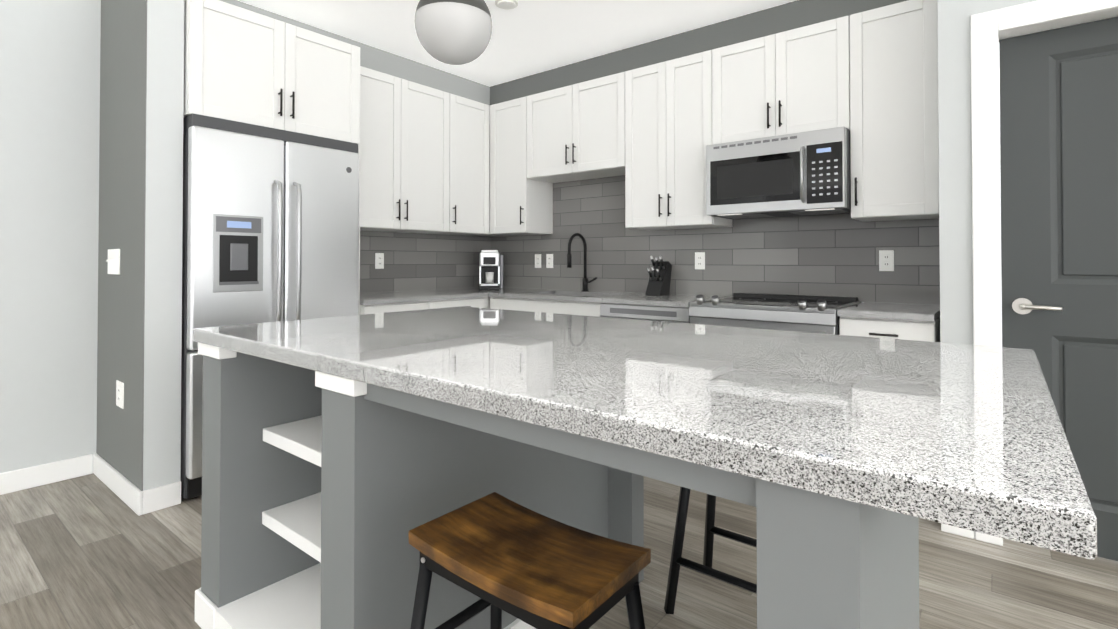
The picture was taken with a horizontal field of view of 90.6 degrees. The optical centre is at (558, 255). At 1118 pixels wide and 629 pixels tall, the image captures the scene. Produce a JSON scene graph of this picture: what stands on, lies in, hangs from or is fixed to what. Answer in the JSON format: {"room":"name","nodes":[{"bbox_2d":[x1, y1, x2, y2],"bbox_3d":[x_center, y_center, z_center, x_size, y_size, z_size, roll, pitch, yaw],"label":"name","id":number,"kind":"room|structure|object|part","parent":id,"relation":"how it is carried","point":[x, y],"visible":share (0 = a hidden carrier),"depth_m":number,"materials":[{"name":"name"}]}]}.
{"room":"kitchen","nodes":[
{"label":"kitchen","id":0,"kind":"room"},
{"bbox_2d":[0,0,100,472],"bbox_3d":[-4.529,-0.148,0.630,0.150,2.600,6.252,-1,-1,39],"label":"wall","id":1,"kind":"structure","parent":0,"point":[49,127],"depth_m":2.87,"materials":[{"name":"grey paint"}]},
{"bbox_2d":[0,455,87,494],"bbox_3d":[-4.463,1.098,0.563,0.016,0.105,6.252,-1,-1,39],"label":"baseboard","id":2,"kind":"structure","parent":1,"relation":"attached to","point":[39,475],"depth_m":2.83,"materials":[{"name":"white wood"}]},
{"bbox_2d":[96,0,183,490],"bbox_3d":[-2.157,-0.122,2.833,0.800,2.600,0.151,-1,-1,39],"label":"wall","id":3,"kind":"structure","parent":0,"point":[139,356],"depth_m":2.62,"materials":[{"name":"grey paint"}]},
{"bbox_2d":[106,249,119,274],"bbox_3d":[-2.234,0.033,2.784,0.238,0.125,0.018,-1,-1,39],"label":"light switch","id":4,"kind":"object","parent":3,"relation":"attached to","point":[113,260],"visible":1,"depth_m":2.77,"materials":[{"name":"white plastic"}]},
{"bbox_2d":[116,380,123,408],"bbox_3d":[-2.166,0.687,2.728,0.116,0.125,0.008,-1,-1,39],"label":"outlet","id":5,"kind":"object","parent":3,"relation":"attached to","point":[119,394],"visible":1,"depth_m":2.72,"materials":[{"name":"white plastic"}]},
{"bbox_2d":[88,453,151,515],"bbox_3d":[-2.191,1.124,2.738,0.786,0.105,0.024,-1,-1,39],"label":"baseboard","id":6,"kind":"structure","parent":3,"relation":"attached to","point":[135,499],"depth_m":2.66,"materials":[{"name":"white wood"}]},
{"bbox_2d":[237,0,796,86],"bbox_3d":[-0.781,-1.495,0.047,10.000,0.080,10.000,-1,-1,39],"label":"ceiling","id":7,"kind":"structure","parent":0,"point":[530,37],"depth_m":3.40,"materials":[{"name":"white paint"}]},
{"bbox_2d":[414,0,491,64],"bbox_3d":[-0.379,-1.063,2.001,0.276,0.738,0.276,-1,-1,39],"label":"pendant light","id":8,"kind":"object","parent":7,"relation":"hanging from","point":[454,32],"visible":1,"depth_m":1.91,"materials":[{"name":"white glass"}]},
{"bbox_2d":[495,0,517,9],"bbox_3d":[-0.290,-1.399,3.060,0.130,0.040,0.130,-1,-1,39],"label":"smoke detector","id":9,"kind":"object","parent":7,"relation":"attached to","point":[507,4],"visible":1,"depth_m":3.04,"materials":[{"name":"white plastic"}]},
{"bbox_2d":[220,0,907,105],"bbox_3d":[-0.101,-1.341,2.961,3.416,0.157,2.594,-1,-1,39],"label":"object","id":10,"kind":"structure","parent":7,"relation":"attached to","point":[780,18],"depth_m":3.59,"materials":[{"name":"grey paint"}]},
{"bbox_2d":[0,473,1117,628],"bbox_3d":[-0.781,1.184,0.015,10.000,0.080,10.000,-1,-1,39],"label":"floor","id":11,"kind":"structure","parent":0,"point":[92,551],"depth_m":2.04,"materials":[{"name":"wood"}]},
{"bbox_2d":[180,113,358,498],"bbox_3d":[-1.675,0.248,3.112,0.688,1.826,0.872,-1,-1,39],"label":"refrigerator","id":12,"kind":"object","parent":11,"relation":"on","point":[270,225],"visible":0.52,"depth_m":2.83,"materials":[{"name":"silver metal"}]},
{"bbox_2d":[358,297,433,314],"bbox_3d":[-1.274,0.746,3.709,0.618,0.884,0.510,-1,-1,39],"label":"base cabinet","id":13,"kind":"object","parent":11,"relation":"on","point":[418,305],"depth_m":3.51,"materials":[{"name":"white wood"}]},
{"bbox_2d":[434,297,485,308],"bbox_3d":[-0.954,0.751,4.108,0.618,0.884,0.513,-1,-1,39],"label":"base cabinet","id":14,"kind":"object","parent":11,"relation":"on","point":[480,302],"depth_m":3.95,"materials":[{"name":"white wood"}]},
{"bbox_2d":[360,288,487,304],"bbox_3d":[-1.098,0.290,3.900,0.660,0.030,1.020,-1,-1,39],"label":"countertop","id":15,"kind":"structure","parent":14,"relation":"on","point":[439,294],"depth_m":3.83,"materials":[{"name":"stone"}]},
{"bbox_2d":[486,297,491,307],"bbox_3d":[-0.596,0.756,4.572,0.598,0.884,0.658,-1,-1,39],"label":"base cabinet","id":16,"kind":"object","parent":11,"relation":"on","point":[487,298],"depth_m":4.18,"materials":[{"name":"white wood"}]},
{"bbox_2d":[468,287,727,307],"bbox_3d":[0.051,0.385,4.063,2.250,0.216,0.650,-1,-1,39],"label":"countertop","id":17,"kind":"structure","parent":16,"relation":"on","point":[671,300],"depth_m":3.71,"materials":[{"name":"stone"}]},
{"bbox_2d":[360,230,491,292],"bbox_3d":[-1.158,0.047,4.355,0.004,0.466,1.650,-1,-1,39],"label":"tile backsplash","id":18,"kind":"structure","parent":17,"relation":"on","point":[412,261],"depth_m":4.41,"materials":[{"name":"grey tile"}]},
{"bbox_2d":[375,253,383,268],"bbox_3d":[-1.336,0.043,4.121,0.008,0.116,0.072,-1,-1,39],"label":"outlet","id":19,"kind":"object","parent":18,"relation":"attached to","point":[379,257],"depth_m":4.12,"materials":[{"name":"white plastic"}]},
{"bbox_2d":[479,250,503,289],"bbox_3d":[-0.568,0.121,4.654,0.200,0.325,0.250,0,-1,-6],"label":"coffee maker","id":20,"kind":"object","parent":17,"relation":"on","point":[491,270],"visible":1,"depth_m":4.56,"materials":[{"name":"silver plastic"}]},
{"bbox_2d":[567,233,596,291],"bbox_3d":[0.173,0.054,4.158,0.136,0.446,0.245,-1,-1,39],"label":"faucet","id":21,"kind":"object","parent":17,"relation":"on","point":[585,281],"visible":1,"depth_m":4.23,"materials":[{"name":"black metal"}]},
{"bbox_2d":[645,256,671,295],"bbox_3d":[0.682,0.139,3.793,0.110,0.269,0.181,-1,-1,39],"label":"knife block","id":22,"kind":"object","parent":17,"relation":"on","point":[659,279],"visible":1,"depth_m":3.76,"materials":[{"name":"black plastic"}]},
{"bbox_2d":[409,492,650,628],"bbox_3d":[-0.062,0.844,1.030,0.492,0.625,0.336,-1,-1,39],"label":"stool","id":23,"kind":"object","parent":11,"relation":"on","point":[497,553],"visible":1,"depth_m":0.99,"materials":[{"name":"brown wood"}]},
{"bbox_2d":[195,342,918,628],"bbox_3d":[-0.079,0.719,1.601,1.890,0.886,1.096,-1,-1,39],"label":"kitchen island","id":24,"kind":"object","parent":11,"relation":"on","point":[323,494],"visible":0.71,"depth_m":1.34,"materials":[{"name":"grey paint"}]},
{"bbox_2d":[193,306,1096,558],"bbox_3d":[-0.006,0.254,1.563,2.090,0.042,1.132,-1,-1,39],"label":"island countertop","id":25,"kind":"structure","parent":24,"relation":"on","point":[970,437],"depth_m":0.90,"materials":[{"name":"stone"}]},
{"bbox_2d":[600,303,690,323],"bbox_3d":[0.690,0.744,3.546,0.614,0.882,0.634,-1,-1,39],"label":"dishwasher","id":26,"kind":"object","parent":11,"relation":"on","point":[654,313],"visible":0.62,"depth_m":3.29,"materials":[{"name":"silver plastic"}]},
{"bbox_2d":[664,487,756,613],"bbox_3d":[0.631,0.853,1.784,0.492,0.625,0.336,-1,-1,39],"label":"stool","id":27,"kind":"object","parent":11,"relation":"on","point":[678,560],"visible":0.15,"depth_m":1.80,"materials":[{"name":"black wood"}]},
{"bbox_2d":[689,293,861,334],"bbox_3d":[1.204,0.700,3.087,0.750,0.960,0.708,-1,-1,39],"label":"range","id":28,"kind":"object","parent":11,"relation":"on","point":[806,313],"visible":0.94,"depth_m":2.90,"materials":[{"name":"silver metal"}]},
{"bbox_2d":[839,316,939,341],"bbox_3d":[1.686,0.735,2.772,0.382,0.884,0.618,-1,-1,39],"label":"base cabinet","id":29,"kind":"object","parent":11,"relation":"on","point":[928,331],"depth_m":2.52,"materials":[{"name":"white wood"}]},
{"bbox_2d":[837,302,939,320],"bbox_3d":[1.675,0.276,2.764,0.381,0.030,0.650,-1,-1,39],"label":"countertop","id":30,"kind":"structure","parent":29,"relation":"on","point":[916,312],"depth_m":2.59,"materials":[{"name":"stone"}]},
{"bbox_2d":[937,0,1036,344],"bbox_3d":[3.433,-0.140,1.359,4.080,2.600,0.660,-1,-1,39],"label":"wall","id":31,"kind":"structure","parent":0,"point":[955,178],"depth_m":2.34,"materials":[{"name":"paint"}]},
{"bbox_2d":[492,175,939,304],"bbox_3d":[0.709,-0.197,3.959,3.418,0.944,0.004,-1,-1,39],"label":"tile backsplash","id":32,"kind":"structure","parent":31,"relation":"attached to","point":[836,255],"depth_m":3.62,"materials":[{"name":"grey tile"}]},
{"bbox_2d":[535,254,540,267],"bbox_3d":[-0.177,0.050,4.657,0.072,0.116,0.008,-1,-1,39],"label":"outlet","id":33,"kind":"object","parent":32,"relation":"attached to","point":[537,256],"depth_m":4.65,"materials":[{"name":"white plastic"}]},
{"bbox_2d":[546,254,552,267],"bbox_3d":[-0.078,0.049,4.577,0.072,0.116,0.008,-1,-1,39],"label":"outlet","id":34,"kind":"object","parent":32,"relation":"attached to","point":[549,257],"depth_m":4.58,"materials":[{"name":"white plastic"}]},
{"bbox_2d":[695,252,704,268],"bbox_3d":[0.955,0.039,3.751,0.072,0.116,0.008,-1,-1,39],"label":"outlet","id":35,"kind":"object","parent":32,"relation":"attached to","point":[699,256],"depth_m":3.75,"materials":[{"name":"white plastic"}]},
{"bbox_2d":[879,250,893,270],"bbox_3d":[1.813,0.031,3.064,0.072,0.116,0.008,-1,-1,39],"label":"outlet","id":36,"kind":"object","parent":32,"relation":"attached to","point":[886,260],"depth_m":3.06,"materials":[{"name":"white plastic"}]},
{"bbox_2d":[850,0,938,221],"bbox_3d":[1.751,-0.727,2.922,0.445,1.068,0.328,-1,-1,39],"label":"upper cabinet","id":37,"kind":"object","parent":31,"relation":"attached to","point":[868,79],"depth_m":2.77,"materials":[{"name":"white wood"}]},
{"bbox_2d":[970,0,1117,545],"bbox_3d":[2.146,0.083,2.035,0.996,2.170,0.147,-1,-1,39],"label":"door frame","id":38,"kind":"structure","parent":31,"relation":"attached to","point":[990,30],"depth_m":2.26,"materials":[{"name":"white wood"}]},
{"bbox_2d":[999,17,1117,560],"bbox_3d":[2.158,0.125,2.049,0.810,2.064,0.107,-1,-1,39],"label":"door leaf","id":39,"kind":"structure","parent":31,"relation":"in","point":[1059,154],"depth_m":2.18,"materials":[{"name":"grey wood"}]},
{"bbox_3d":[1.914,0.209,2.217,0.151,0.066,0.066,-1,-1,39],"label":"door handle","id":40,"kind":"part","parent":39,"relation":"part of","materials":[{"name":"silver metal"}]},
{"bbox_3d":[-1.501,-0.107,4.133,0.250,2.600,2.994,-1,-1,39],"label":"wall","id":41,"kind":"structure","parent":0,"visible":0},
{"bbox_2d":[183,0,359,143],"bbox_3d":[-1.704,-0.963,3.165,0.650,0.590,0.902,-1,-1,39],"label":"upper cabinet","id":42,"kind":"object","parent":41,"relation":"attached to","point":[243,65],"visible":0.79,"depth_m":2.92,"materials":[{"name":"white wood"}]},
{"bbox_2d":[358,66,457,233],"bbox_3d":[-1.237,-0.714,4.004,0.328,1.068,0.989,-1,-1,39],"label":"upper cabinet","id":43,"kind":"object","parent":41,"relation":"attached to","point":[424,159],"depth_m":3.94,"materials":[{"name":"white wood"}]},
{"bbox_2d":[447,96,488,234],"bbox_3d":[-0.852,-0.708,4.485,0.328,1.068,0.483,-1,-1,39],"label":"upper cabinet","id":44,"kind":"object","parent":41,"relation":"attached to","point":[473,116],"depth_m":4.44,"materials":[{"name":"white wood"}]},
{"bbox_3d":[0.836,-0.108,4.020,3.540,2.600,0.250,-1,-1,39],"label":"wall","id":45,"kind":"structure","parent":0,"visible":0},
{"bbox_2d":[468,104,495,236],"bbox_3d":[-0.575,-0.705,4.784,0.388,1.068,0.328,-1,-1,39],"label":"upper cabinet","id":46,"kind":"object","parent":45,"relation":"attached to","point":[492,108],"depth_m":4.55,"materials":[{"name":"white wood"}]},
{"bbox_2d":[496,95,552,235],"bbox_3d":[-0.287,-0.708,4.554,0.467,1.068,0.328,-1,-1,39],"label":"upper cabinet","id":47,"kind":"object","parent":45,"relation":"attached to","point":[524,205],"depth_m":4.42,"materials":[{"name":"white wood"}]},
{"bbox_2d":[532,72,623,183],"bbox_3d":[0.199,-0.922,4.167,0.898,0.648,0.328,-1,-1,39],"label":"upper cabinet","id":48,"kind":"object","parent":45,"relation":"attached to","point":[578,129],"depth_m":4.01,"materials":[{"name":"white wood"}]},
{"bbox_2d":[616,47,731,229],"bbox_3d":[0.792,-0.718,3.691,0.740,1.068,0.328,-1,-1,39],"label":"upper cabinet","id":49,"kind":"object","parent":45,"relation":"attached to","point":[673,109],"depth_m":3.54,"materials":[{"name":"white wood"}]},
{"bbox_2d":[724,15,851,142],"bbox_3d":[1.329,-0.956,3.263,0.755,0.602,0.328,-1,-1,39],"label":"upper cabinet","id":50,"kind":"object","parent":45,"relation":"attached to","point":[797,80],"depth_m":3.09,"materials":[{"name":"white wood"}]},
{"bbox_2d":[706,126,850,218],"bbox_3d":[1.283,-0.444,3.200,0.750,0.418,0.466,-1,-1,39],"label":"microwave","id":51,"kind":"object","parent":50,"relation":"attached to","point":[807,173],"visible":1,"depth_m":3.02,"materials":[{"name":"silver metal"}]}
]}

